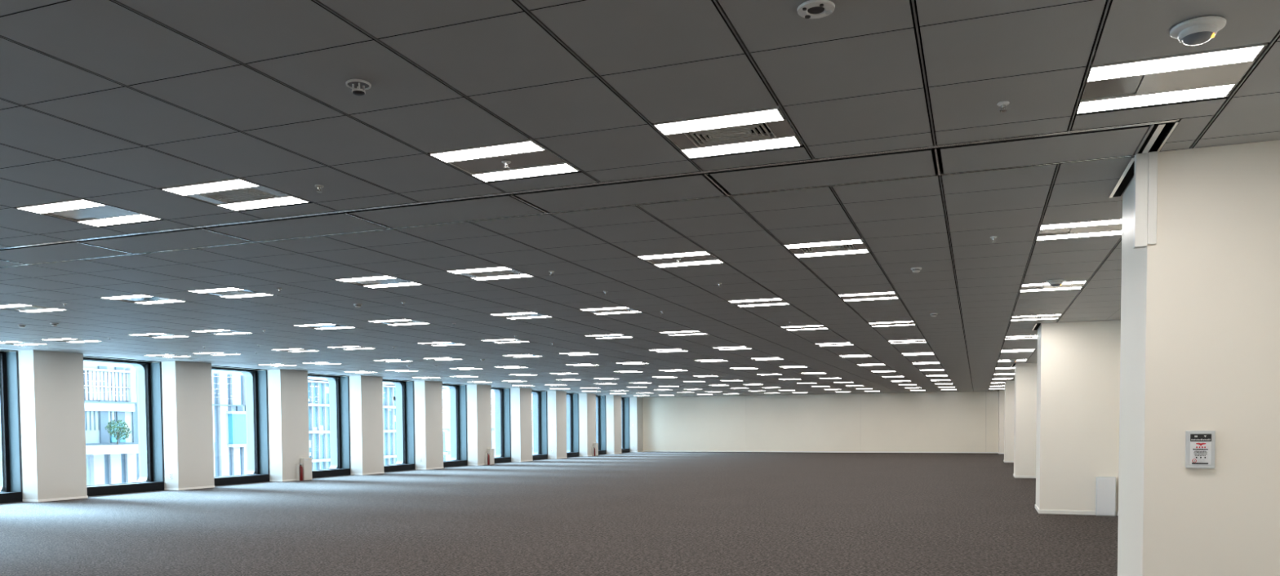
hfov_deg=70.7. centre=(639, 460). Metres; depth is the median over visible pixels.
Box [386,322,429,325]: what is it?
diffuser
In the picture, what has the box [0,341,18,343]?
diffuser
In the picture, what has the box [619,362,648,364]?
ceiling light
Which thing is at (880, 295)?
grille
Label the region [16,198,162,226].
ceiling light
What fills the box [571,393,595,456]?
pillar
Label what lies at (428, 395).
pillar
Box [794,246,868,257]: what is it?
diffuser
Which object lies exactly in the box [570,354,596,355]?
diffuser
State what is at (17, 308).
grille
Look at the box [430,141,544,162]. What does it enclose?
diffuser
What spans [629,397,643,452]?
pillar
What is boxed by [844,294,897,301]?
diffuser
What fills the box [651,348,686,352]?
ceiling light
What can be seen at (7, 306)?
diffuser
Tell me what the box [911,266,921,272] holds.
smoke detector
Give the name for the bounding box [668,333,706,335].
diffuser
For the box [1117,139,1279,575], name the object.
wall pillar
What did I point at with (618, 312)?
diffuser
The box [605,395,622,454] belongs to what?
pillar
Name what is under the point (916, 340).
diffuser
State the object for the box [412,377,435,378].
ceiling light
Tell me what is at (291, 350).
diffuser
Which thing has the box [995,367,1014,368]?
ceiling light
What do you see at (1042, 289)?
diffuser
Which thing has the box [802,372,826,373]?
ceiling light
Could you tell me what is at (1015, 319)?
diffuser
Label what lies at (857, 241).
diffuser
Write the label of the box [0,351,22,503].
window
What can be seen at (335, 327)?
diffuser
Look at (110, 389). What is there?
office building
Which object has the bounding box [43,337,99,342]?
ceiling light
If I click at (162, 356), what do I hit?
diffuser
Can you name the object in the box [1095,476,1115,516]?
box
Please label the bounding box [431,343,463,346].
diffuser
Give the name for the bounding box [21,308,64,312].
diffuser
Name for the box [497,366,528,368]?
ceiling light
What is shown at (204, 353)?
grille
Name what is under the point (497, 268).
diffuser
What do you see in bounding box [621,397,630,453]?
window
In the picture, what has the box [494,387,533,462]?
pillar
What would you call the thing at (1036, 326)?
trim
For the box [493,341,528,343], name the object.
diffuser
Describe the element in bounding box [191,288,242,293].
diffuser
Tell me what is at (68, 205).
diffuser
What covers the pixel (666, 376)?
ceiling light
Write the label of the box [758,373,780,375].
ceiling light
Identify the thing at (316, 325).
diffuser
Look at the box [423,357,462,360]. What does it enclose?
ceiling light
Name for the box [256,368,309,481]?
pillar
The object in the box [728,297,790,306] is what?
ceiling light
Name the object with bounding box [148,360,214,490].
pillar
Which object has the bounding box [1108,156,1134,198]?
trim
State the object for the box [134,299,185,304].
diffuser
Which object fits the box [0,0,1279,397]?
ceiling
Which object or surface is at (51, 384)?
pillar
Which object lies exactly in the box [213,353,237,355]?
diffuser
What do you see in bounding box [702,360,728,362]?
diffuser
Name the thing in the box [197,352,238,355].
ceiling light
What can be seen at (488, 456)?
fire extinguisher
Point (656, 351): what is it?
diffuser
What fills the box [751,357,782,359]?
ceiling light
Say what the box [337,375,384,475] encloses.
pillar
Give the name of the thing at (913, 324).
diffuser
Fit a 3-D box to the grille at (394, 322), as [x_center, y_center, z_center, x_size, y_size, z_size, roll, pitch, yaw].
[-3.364,-1.944,12.611,0.430,0.043,0.266,0,2,21]
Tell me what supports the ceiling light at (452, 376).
attached to the ceiling
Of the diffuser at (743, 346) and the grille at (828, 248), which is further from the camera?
the diffuser at (743, 346)
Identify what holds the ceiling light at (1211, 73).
attached to the ceiling
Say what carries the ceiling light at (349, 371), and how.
attached to the ceiling
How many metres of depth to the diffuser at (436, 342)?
15.72 m
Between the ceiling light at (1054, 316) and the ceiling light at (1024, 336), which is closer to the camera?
the ceiling light at (1054, 316)
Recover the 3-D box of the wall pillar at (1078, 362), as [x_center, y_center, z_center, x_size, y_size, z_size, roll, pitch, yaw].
[6.541,-0.618,13.541,1.051,2.799,0.962,0,2,21]
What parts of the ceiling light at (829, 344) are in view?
panel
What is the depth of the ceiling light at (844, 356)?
19.41 m
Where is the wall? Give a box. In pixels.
[642,389,999,452]
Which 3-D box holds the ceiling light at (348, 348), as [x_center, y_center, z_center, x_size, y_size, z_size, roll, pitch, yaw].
[-5.293,-2.092,16.567,0.617,0.070,0.596,0,2,21]
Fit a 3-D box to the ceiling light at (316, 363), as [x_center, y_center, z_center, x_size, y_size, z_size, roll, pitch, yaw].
[-7.226,-2.228,20.525,0.617,0.070,0.596,0,2,21]
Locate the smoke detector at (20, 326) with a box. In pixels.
[17,324,26,328]
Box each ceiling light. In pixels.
[0,303,64,312]
[0,341,44,345]
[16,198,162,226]
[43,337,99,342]
[102,294,186,304]
[129,333,189,337]
[146,354,187,357]
[161,177,310,210]
[187,287,273,298]
[195,329,251,334]
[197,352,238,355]
[262,364,292,366]
[272,348,315,352]
[297,323,355,329]
[306,362,337,364]
[327,346,371,350]
[336,275,422,288]
[349,371,376,373]
[370,319,430,325]
[376,360,411,362]
[389,369,416,372]
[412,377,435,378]
[417,342,464,346]
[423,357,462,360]
[429,138,580,182]
[447,266,533,280]
[449,368,477,369]
[452,376,476,377]
[483,338,528,343]
[490,311,552,319]
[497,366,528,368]
[506,354,540,357]
[511,373,536,375]
[551,373,573,374]
[560,352,597,355]
[569,364,598,366]
[580,306,641,315]
[585,333,633,338]
[597,377,616,379]
[615,370,640,373]
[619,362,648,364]
[637,250,724,267]
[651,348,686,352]
[653,104,802,158]
[655,376,677,377]
[660,330,707,335]
[662,369,684,371]
[695,359,728,362]
[697,375,715,377]
[714,346,752,350]
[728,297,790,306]
[731,367,757,369]
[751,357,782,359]
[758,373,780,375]
[779,365,806,368]
[781,324,828,330]
[784,237,870,257]
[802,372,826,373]
[815,342,853,346]
[838,291,898,301]
[840,355,871,357]
[857,364,884,365]
[869,320,915,327]
[871,370,896,372]
[882,376,903,377]
[888,339,926,343]
[902,352,934,355]
[912,362,940,364]
[920,368,944,371]
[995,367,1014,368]
[998,358,1027,361]
[1000,347,1035,352]
[1004,332,1037,339]
[1010,314,1062,320]
[1020,277,1087,292]
[1036,215,1122,240]
[1076,42,1267,114]
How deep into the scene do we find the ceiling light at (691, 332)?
14.36 m
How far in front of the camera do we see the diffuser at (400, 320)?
12.42 m
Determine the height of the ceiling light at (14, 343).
0.070 m
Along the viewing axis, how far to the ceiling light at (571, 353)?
18.28 m
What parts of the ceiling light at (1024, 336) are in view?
panel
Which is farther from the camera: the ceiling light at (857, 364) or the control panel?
the ceiling light at (857, 364)
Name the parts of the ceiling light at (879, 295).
panel, panel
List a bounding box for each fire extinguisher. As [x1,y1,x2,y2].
[299,463,302,480]
[487,452,489,465]
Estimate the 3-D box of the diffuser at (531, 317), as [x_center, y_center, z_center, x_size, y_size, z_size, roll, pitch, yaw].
[-1.492,-1.930,12.138,0.604,0.030,0.155,0,2,21]
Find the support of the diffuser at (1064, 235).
attached to the ceiling light at (1112, 227)
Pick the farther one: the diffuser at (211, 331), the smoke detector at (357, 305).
the diffuser at (211, 331)
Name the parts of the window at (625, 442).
frame, frame, sill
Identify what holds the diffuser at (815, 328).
attached to the ceiling light at (818, 326)
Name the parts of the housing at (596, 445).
plate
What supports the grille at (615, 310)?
attached to the ceiling light at (616, 310)
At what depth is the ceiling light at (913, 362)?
21.81 m
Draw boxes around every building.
[83,360,247,485]
[307,377,447,470]
[443,427,533,461]
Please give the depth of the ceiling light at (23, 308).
10.95 m
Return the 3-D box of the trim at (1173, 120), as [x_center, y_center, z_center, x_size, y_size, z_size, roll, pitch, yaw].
[-5.603,-1.719,7.459,17.555,0.018,0.033,0,2,21]
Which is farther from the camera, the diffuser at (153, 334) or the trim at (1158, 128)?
the diffuser at (153, 334)
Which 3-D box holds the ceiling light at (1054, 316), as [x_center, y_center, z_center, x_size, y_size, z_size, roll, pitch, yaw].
[5.494,-2.009,12.525,0.617,0.070,0.596,0,2,21]
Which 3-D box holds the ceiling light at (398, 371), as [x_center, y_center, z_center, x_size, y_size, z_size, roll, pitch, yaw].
[-6.163,-2.342,23.360,0.617,0.070,0.596,0,2,21]
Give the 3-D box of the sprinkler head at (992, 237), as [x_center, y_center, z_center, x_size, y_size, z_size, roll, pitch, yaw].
[2.778,-1.734,7.086,0.054,0.037,0.054,0,2,21]
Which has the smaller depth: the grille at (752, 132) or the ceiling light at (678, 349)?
the grille at (752, 132)
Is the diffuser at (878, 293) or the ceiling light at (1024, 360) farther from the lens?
the ceiling light at (1024, 360)
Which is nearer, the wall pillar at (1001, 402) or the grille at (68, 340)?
the grille at (68, 340)
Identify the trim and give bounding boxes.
[0,119,1179,249]
[0,152,1135,267]
[0,349,626,397]
[1031,323,1040,330]
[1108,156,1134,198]
[1134,120,1178,154]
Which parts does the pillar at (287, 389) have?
skirting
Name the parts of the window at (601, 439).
frame, frame, sill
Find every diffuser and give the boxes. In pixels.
[0,304,31,308]
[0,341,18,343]
[13,343,44,345]
[17,200,105,213]
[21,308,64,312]
[43,337,77,340]
[71,340,97,342]
[77,213,160,226]
[103,294,153,299]
[129,333,165,335]
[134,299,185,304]
[152,335,189,337]
[162,355,187,357]
[163,179,258,195]
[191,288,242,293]
[195,329,227,332]
[197,352,222,354]
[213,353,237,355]
[215,332,250,334]
[217,195,307,210]
[221,293,273,298]
[274,348,300,350]
[288,350,315,351]
[297,324,334,326]
[314,326,355,329]
[328,346,358,347]
[337,275,395,282]
[343,347,371,350]
[363,282,421,288]
[371,319,412,322]
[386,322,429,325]
[419,342,450,344]
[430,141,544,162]
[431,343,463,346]
[447,266,511,274]
[471,162,577,182]
[471,273,533,280]
[483,338,515,341]
[490,311,536,315]
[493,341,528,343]
[506,315,551,319]
[512,355,540,357]
[560,352,590,354]
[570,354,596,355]
[580,306,629,311]
[585,333,623,336]
[595,311,641,315]
[595,336,632,338]
[637,251,710,259]
[654,109,783,134]
[654,259,723,267]
[656,351,685,352]
[660,330,698,333]
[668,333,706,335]
[681,133,799,158]
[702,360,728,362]
[714,346,745,348]
[720,347,751,350]
[728,297,782,302]
[737,302,789,306]
[782,324,823,328]
[785,239,862,248]
[786,327,827,330]
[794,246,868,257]
[815,342,850,344]
[818,344,853,346]
[838,292,894,297]
[842,355,871,357]
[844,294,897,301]
[869,320,913,324]
[871,322,915,327]
[888,339,924,342]
[903,354,933,355]
[1000,351,1032,352]
[1001,349,1034,351]
[1004,337,1037,339]
[1005,335,1037,337]
[1011,316,1057,320]
[1012,314,1060,317]
[1020,286,1081,292]
[1022,280,1085,286]
[1036,230,1121,240]
[1040,219,1122,230]
[1077,84,1234,113]
[1087,45,1263,81]
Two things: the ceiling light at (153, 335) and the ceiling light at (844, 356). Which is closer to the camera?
the ceiling light at (153, 335)
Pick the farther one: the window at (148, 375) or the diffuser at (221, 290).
the window at (148, 375)
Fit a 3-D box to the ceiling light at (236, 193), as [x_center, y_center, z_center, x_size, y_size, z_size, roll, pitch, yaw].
[-2.536,-1.701,5.692,0.617,0.070,0.596,0,2,21]
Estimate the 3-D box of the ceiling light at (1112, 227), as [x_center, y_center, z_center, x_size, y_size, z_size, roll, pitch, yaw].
[3.368,-1.782,6.855,0.617,0.070,0.596,0,2,21]
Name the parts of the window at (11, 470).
frame, frame, sill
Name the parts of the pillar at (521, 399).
skirting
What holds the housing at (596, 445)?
on the floor
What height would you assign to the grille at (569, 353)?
0.043 m
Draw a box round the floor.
[0,452,1118,575]
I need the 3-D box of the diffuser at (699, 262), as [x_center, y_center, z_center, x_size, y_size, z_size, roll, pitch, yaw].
[0.441,-1.793,8.180,0.604,0.030,0.155,0,2,21]
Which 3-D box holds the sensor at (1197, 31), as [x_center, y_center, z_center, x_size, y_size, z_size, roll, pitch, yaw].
[2.063,-1.574,3.338,0.180,0.065,0.180,0,2,21]
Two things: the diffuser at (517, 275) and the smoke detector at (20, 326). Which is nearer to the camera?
the diffuser at (517, 275)
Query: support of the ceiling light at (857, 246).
attached to the ceiling
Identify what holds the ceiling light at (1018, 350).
attached to the ceiling
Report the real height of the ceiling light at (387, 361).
0.070 m
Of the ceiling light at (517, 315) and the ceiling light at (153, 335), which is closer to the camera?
the ceiling light at (517, 315)
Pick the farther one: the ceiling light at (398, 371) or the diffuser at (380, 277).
the ceiling light at (398, 371)
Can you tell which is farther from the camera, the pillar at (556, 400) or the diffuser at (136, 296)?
the pillar at (556, 400)
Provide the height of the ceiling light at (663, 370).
0.070 m
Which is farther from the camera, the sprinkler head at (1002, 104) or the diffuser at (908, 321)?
the diffuser at (908, 321)
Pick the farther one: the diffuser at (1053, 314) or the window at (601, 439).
the window at (601, 439)
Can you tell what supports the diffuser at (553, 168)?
attached to the ceiling light at (528, 158)
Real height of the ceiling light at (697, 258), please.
0.070 m
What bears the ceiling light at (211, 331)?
attached to the ceiling
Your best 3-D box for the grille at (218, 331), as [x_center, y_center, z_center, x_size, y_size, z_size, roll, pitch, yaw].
[-6.360,-1.967,13.734,0.430,0.043,0.266,0,2,21]
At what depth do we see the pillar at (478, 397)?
31.39 m
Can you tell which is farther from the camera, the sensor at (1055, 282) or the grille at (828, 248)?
the sensor at (1055, 282)
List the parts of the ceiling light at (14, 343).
panel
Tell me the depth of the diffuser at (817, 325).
13.47 m
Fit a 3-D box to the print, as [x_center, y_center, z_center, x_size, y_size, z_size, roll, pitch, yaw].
[3.013,-0.054,4.848,0.089,0.154,0.002,0,2,21]
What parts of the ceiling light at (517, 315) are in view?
panel, panel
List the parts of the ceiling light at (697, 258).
panel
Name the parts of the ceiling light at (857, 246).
panel, panel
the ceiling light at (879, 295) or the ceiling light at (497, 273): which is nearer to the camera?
the ceiling light at (497, 273)
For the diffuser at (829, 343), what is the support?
attached to the ceiling light at (829, 344)
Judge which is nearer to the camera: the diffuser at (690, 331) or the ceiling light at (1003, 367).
the diffuser at (690, 331)
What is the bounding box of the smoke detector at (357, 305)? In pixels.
[353,303,362,307]
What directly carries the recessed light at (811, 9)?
in the ceiling
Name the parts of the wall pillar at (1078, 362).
skirting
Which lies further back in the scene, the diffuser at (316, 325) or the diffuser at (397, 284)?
the diffuser at (316, 325)
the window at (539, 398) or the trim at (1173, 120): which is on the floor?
the window at (539, 398)
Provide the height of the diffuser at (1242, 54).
0.030 m
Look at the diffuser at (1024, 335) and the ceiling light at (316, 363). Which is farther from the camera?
the ceiling light at (316, 363)
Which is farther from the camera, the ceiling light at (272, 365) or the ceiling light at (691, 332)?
the ceiling light at (272, 365)
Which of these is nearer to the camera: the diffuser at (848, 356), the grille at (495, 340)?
the grille at (495, 340)
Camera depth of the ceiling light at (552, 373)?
25.00 m
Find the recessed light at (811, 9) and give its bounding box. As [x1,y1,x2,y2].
[796,0,835,18]
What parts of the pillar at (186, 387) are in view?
skirting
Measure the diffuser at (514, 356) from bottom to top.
0.030 m
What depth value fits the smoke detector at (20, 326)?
12.57 m
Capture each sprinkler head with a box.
[315,184,324,192]
[501,160,511,168]
[990,236,997,242]
[996,101,1009,112]
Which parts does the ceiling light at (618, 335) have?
panel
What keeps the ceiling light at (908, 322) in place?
attached to the ceiling
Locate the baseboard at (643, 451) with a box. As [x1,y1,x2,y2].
[643,450,998,453]
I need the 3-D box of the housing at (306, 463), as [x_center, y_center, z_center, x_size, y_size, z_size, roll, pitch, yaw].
[-8.613,0.234,23.144,0.115,0.570,0.460,0,2,21]
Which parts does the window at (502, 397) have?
frame, frame, sill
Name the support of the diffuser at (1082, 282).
attached to the ceiling light at (1068, 285)
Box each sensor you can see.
[1008,359,1017,362]
[1046,279,1065,287]
[1169,15,1226,45]
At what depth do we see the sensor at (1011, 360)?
20.62 m
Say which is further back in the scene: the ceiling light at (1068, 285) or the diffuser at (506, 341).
the diffuser at (506, 341)
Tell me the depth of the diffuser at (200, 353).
17.47 m
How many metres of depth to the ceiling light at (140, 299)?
10.25 m
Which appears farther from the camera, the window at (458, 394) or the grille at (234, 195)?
the window at (458, 394)
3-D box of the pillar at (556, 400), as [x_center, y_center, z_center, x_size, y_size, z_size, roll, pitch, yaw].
[-3.778,-1.462,37.751,1.100,2.800,0.996,0,2,21]
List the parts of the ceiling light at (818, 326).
panel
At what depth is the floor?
12.37 m
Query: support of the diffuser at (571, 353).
attached to the ceiling light at (571, 353)
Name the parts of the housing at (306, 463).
plate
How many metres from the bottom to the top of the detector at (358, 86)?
0.048 m
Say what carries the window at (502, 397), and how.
on the floor
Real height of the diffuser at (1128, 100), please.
0.030 m
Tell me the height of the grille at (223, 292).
0.043 m
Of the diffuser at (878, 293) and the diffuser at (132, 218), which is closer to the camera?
the diffuser at (132, 218)
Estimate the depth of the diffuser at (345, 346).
16.40 m
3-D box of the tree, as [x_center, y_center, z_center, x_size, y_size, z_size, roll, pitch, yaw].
[-24.638,-1.320,42.638,0.927,1.185,1.262,0,2,21]
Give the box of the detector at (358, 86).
[345,79,371,96]
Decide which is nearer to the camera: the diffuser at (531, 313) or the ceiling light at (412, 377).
the diffuser at (531, 313)
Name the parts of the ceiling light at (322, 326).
panel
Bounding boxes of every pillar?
[4,350,87,502]
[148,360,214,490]
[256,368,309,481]
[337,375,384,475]
[404,380,444,470]
[449,384,492,465]
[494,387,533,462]
[532,391,567,458]
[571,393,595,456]
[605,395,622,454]
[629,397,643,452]
[998,390,1004,453]
[1003,380,1014,462]
[1013,363,1036,478]
[1035,320,1120,515]
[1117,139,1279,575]
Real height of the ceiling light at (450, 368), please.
0.070 m
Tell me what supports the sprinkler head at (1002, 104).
attached to the ceiling
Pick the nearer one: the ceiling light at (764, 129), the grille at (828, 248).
the ceiling light at (764, 129)
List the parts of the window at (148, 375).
rail, sill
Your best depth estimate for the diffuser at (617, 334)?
14.53 m
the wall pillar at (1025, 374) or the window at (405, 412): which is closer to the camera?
the wall pillar at (1025, 374)
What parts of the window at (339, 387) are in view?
frame, sill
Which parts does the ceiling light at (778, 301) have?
panel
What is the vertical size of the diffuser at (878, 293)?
0.030 m
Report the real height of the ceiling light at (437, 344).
0.070 m
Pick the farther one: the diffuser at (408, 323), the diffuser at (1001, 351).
the diffuser at (1001, 351)
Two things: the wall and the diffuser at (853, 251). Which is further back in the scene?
the wall
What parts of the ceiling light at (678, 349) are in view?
panel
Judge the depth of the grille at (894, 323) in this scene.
13.25 m
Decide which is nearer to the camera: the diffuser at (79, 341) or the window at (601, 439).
the diffuser at (79, 341)
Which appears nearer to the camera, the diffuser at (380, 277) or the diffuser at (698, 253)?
the diffuser at (698, 253)
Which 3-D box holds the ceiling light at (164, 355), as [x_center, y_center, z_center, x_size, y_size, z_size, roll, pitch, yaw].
[-9.488,-2.124,18.139,0.617,0.070,0.596,0,2,21]
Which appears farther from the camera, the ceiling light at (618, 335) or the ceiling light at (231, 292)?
the ceiling light at (618, 335)
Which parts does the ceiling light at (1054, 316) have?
panel, panel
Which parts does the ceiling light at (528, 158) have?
panel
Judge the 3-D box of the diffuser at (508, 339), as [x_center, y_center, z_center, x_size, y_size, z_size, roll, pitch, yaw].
[-2.377,-2.041,15.247,0.604,0.030,0.155,0,2,21]
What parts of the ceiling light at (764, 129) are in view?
panel, panel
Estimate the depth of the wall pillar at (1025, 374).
22.02 m
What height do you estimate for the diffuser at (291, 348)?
0.030 m
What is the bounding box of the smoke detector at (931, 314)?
[929,313,937,316]
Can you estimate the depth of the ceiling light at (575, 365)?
21.66 m
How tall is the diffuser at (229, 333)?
0.030 m
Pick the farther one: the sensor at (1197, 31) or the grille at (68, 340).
the grille at (68, 340)
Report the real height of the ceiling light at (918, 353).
0.070 m
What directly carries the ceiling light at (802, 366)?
attached to the ceiling
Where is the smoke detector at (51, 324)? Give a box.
[49,323,57,326]
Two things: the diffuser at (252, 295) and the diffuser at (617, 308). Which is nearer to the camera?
the diffuser at (252, 295)
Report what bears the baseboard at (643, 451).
attached to the wall
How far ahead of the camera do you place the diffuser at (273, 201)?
5.87 m
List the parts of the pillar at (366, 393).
skirting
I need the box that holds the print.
[1191,435,1210,464]
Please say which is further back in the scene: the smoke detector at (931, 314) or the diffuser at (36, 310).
the smoke detector at (931, 314)
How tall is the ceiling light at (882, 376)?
0.070 m
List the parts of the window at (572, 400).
frame, frame, sill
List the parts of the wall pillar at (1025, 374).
skirting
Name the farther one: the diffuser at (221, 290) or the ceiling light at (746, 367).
the ceiling light at (746, 367)
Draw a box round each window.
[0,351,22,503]
[83,357,164,496]
[211,367,269,485]
[307,373,351,478]
[382,379,415,472]
[442,384,467,467]
[491,387,511,463]
[531,391,547,460]
[566,393,578,457]
[595,395,606,454]
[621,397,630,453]
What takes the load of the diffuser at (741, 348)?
attached to the ceiling light at (743, 347)
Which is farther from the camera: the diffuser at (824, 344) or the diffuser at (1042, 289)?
the diffuser at (824, 344)
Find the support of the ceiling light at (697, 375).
attached to the ceiling
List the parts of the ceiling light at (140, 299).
panel, panel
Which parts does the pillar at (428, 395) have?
skirting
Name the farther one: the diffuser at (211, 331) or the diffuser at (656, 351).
the diffuser at (656, 351)
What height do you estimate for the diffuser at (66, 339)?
0.030 m
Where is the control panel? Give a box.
[1185,431,1215,468]
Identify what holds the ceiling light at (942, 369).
attached to the ceiling
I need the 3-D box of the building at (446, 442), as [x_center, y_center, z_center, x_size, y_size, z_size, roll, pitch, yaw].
[-17.448,4.124,98.428,16.200,15.250,38.000,0,2,21]
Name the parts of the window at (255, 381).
frame, rail, sill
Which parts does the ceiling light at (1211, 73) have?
panel, panel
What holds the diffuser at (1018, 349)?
attached to the ceiling light at (1018, 350)
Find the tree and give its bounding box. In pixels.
[104,419,131,444]
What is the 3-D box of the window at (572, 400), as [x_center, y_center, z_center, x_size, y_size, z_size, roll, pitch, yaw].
[-3.401,-1.528,39.241,0.620,2.815,2.255,0,2,21]
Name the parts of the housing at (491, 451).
plate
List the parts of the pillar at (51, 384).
skirting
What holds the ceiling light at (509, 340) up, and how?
attached to the ceiling
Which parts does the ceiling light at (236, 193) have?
panel, panel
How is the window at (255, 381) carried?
on the floor
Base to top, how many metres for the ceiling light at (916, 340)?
0.070 m
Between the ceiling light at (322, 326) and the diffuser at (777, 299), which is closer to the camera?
the diffuser at (777, 299)
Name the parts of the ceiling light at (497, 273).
panel, panel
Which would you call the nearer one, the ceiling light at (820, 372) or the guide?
the guide
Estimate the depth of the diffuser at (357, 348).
16.77 m
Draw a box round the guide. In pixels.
[1133,151,1157,248]
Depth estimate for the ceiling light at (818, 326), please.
13.69 m
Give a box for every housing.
[296,457,312,480]
[484,448,494,465]
[591,443,598,456]
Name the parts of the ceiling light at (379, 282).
panel, panel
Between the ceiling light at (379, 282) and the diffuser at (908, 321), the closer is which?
the ceiling light at (379, 282)
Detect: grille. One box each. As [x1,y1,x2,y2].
[3,306,45,310]
[60,339,86,342]
[196,187,279,203]
[204,353,230,355]
[208,290,255,295]
[209,330,236,333]
[340,346,364,348]
[384,320,417,324]
[466,270,515,277]
[494,340,518,342]
[568,353,590,355]
[592,308,629,312]
[670,332,698,334]
[683,122,776,147]
[720,347,744,349]
[800,244,855,253]
[848,293,888,299]
[877,322,907,325]
[895,340,919,342]
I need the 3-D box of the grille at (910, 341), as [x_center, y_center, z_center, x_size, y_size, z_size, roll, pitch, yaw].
[4.755,-2.125,16.036,0.430,0.043,0.266,0,2,21]
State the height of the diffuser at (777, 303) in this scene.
0.030 m
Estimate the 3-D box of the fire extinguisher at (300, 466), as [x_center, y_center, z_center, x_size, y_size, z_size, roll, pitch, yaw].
[-8.653,0.305,23.006,0.112,0.438,0.108,2,3,44]
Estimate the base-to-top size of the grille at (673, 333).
0.043 m
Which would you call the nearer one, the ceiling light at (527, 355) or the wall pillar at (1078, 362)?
the wall pillar at (1078, 362)
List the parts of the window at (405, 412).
frame, frame, sill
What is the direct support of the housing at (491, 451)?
on the floor
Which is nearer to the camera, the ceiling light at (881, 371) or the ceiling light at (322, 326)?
the ceiling light at (322, 326)
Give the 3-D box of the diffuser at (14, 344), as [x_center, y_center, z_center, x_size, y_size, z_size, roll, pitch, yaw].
[-10.481,-1.999,15.506,0.604,0.030,0.155,0,2,21]
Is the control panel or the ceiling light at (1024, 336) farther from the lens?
the ceiling light at (1024, 336)
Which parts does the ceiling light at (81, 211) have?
panel, panel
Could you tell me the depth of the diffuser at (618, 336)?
14.94 m
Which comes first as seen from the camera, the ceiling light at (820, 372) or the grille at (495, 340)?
the grille at (495, 340)
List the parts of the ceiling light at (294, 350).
panel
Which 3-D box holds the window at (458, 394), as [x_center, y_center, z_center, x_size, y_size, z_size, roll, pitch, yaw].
[-6.694,-1.177,30.458,0.620,2.815,2.255,0,2,21]
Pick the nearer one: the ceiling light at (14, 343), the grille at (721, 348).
the ceiling light at (14, 343)
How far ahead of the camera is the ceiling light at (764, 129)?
4.55 m
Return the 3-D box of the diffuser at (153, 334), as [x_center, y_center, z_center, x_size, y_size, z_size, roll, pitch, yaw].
[-7.635,-1.960,13.984,0.604,0.030,0.155,0,2,21]
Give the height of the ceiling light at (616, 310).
0.070 m
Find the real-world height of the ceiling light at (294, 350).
0.070 m
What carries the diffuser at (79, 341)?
attached to the ceiling light at (67, 340)
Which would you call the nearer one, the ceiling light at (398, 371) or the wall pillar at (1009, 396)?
the ceiling light at (398, 371)
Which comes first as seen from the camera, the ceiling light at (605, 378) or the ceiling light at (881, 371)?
the ceiling light at (881, 371)
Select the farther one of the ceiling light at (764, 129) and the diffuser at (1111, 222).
the diffuser at (1111, 222)
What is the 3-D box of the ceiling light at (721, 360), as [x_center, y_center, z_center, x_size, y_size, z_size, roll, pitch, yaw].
[1.628,-2.282,20.441,0.617,0.070,0.596,0,2,21]
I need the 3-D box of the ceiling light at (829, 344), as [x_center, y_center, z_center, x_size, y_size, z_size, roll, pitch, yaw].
[3.561,-2.146,16.483,0.617,0.070,0.596,0,2,21]
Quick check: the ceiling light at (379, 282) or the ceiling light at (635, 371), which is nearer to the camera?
the ceiling light at (379, 282)
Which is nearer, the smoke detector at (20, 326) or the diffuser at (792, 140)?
the diffuser at (792, 140)
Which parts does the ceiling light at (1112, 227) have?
panel, panel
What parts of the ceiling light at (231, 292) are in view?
panel, panel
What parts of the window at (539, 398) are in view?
frame, frame, sill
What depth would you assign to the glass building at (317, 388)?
57.86 m
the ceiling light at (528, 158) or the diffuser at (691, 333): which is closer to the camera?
the ceiling light at (528, 158)
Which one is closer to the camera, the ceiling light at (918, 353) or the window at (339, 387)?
the ceiling light at (918, 353)
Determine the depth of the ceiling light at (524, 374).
25.61 m
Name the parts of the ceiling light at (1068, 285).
panel, panel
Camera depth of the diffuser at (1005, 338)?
15.55 m
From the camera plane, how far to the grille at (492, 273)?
8.67 m
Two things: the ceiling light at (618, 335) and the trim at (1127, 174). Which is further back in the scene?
the ceiling light at (618, 335)
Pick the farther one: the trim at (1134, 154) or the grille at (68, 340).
the grille at (68, 340)
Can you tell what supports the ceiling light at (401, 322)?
attached to the ceiling
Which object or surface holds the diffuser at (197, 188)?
attached to the ceiling light at (236, 193)
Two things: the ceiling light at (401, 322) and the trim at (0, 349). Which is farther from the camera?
the trim at (0, 349)
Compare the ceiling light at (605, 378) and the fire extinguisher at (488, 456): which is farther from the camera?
the fire extinguisher at (488, 456)
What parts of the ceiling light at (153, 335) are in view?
panel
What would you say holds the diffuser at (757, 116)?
attached to the ceiling light at (764, 129)
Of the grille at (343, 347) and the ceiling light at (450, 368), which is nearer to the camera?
the grille at (343, 347)
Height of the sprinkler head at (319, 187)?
0.037 m
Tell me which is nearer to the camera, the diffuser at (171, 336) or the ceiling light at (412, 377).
the diffuser at (171, 336)
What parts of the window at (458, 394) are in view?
frame, frame, sill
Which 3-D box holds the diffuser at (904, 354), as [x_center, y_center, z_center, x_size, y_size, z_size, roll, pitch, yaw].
[5.893,-2.238,19.072,0.604,0.030,0.155,0,2,21]
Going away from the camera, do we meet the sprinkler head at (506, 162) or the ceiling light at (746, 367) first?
the sprinkler head at (506, 162)
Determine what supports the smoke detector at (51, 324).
attached to the ceiling
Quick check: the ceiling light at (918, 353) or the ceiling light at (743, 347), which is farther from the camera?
the ceiling light at (918, 353)
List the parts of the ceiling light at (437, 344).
panel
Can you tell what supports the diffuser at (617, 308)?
attached to the ceiling light at (616, 310)
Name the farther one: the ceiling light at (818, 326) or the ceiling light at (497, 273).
the ceiling light at (818, 326)

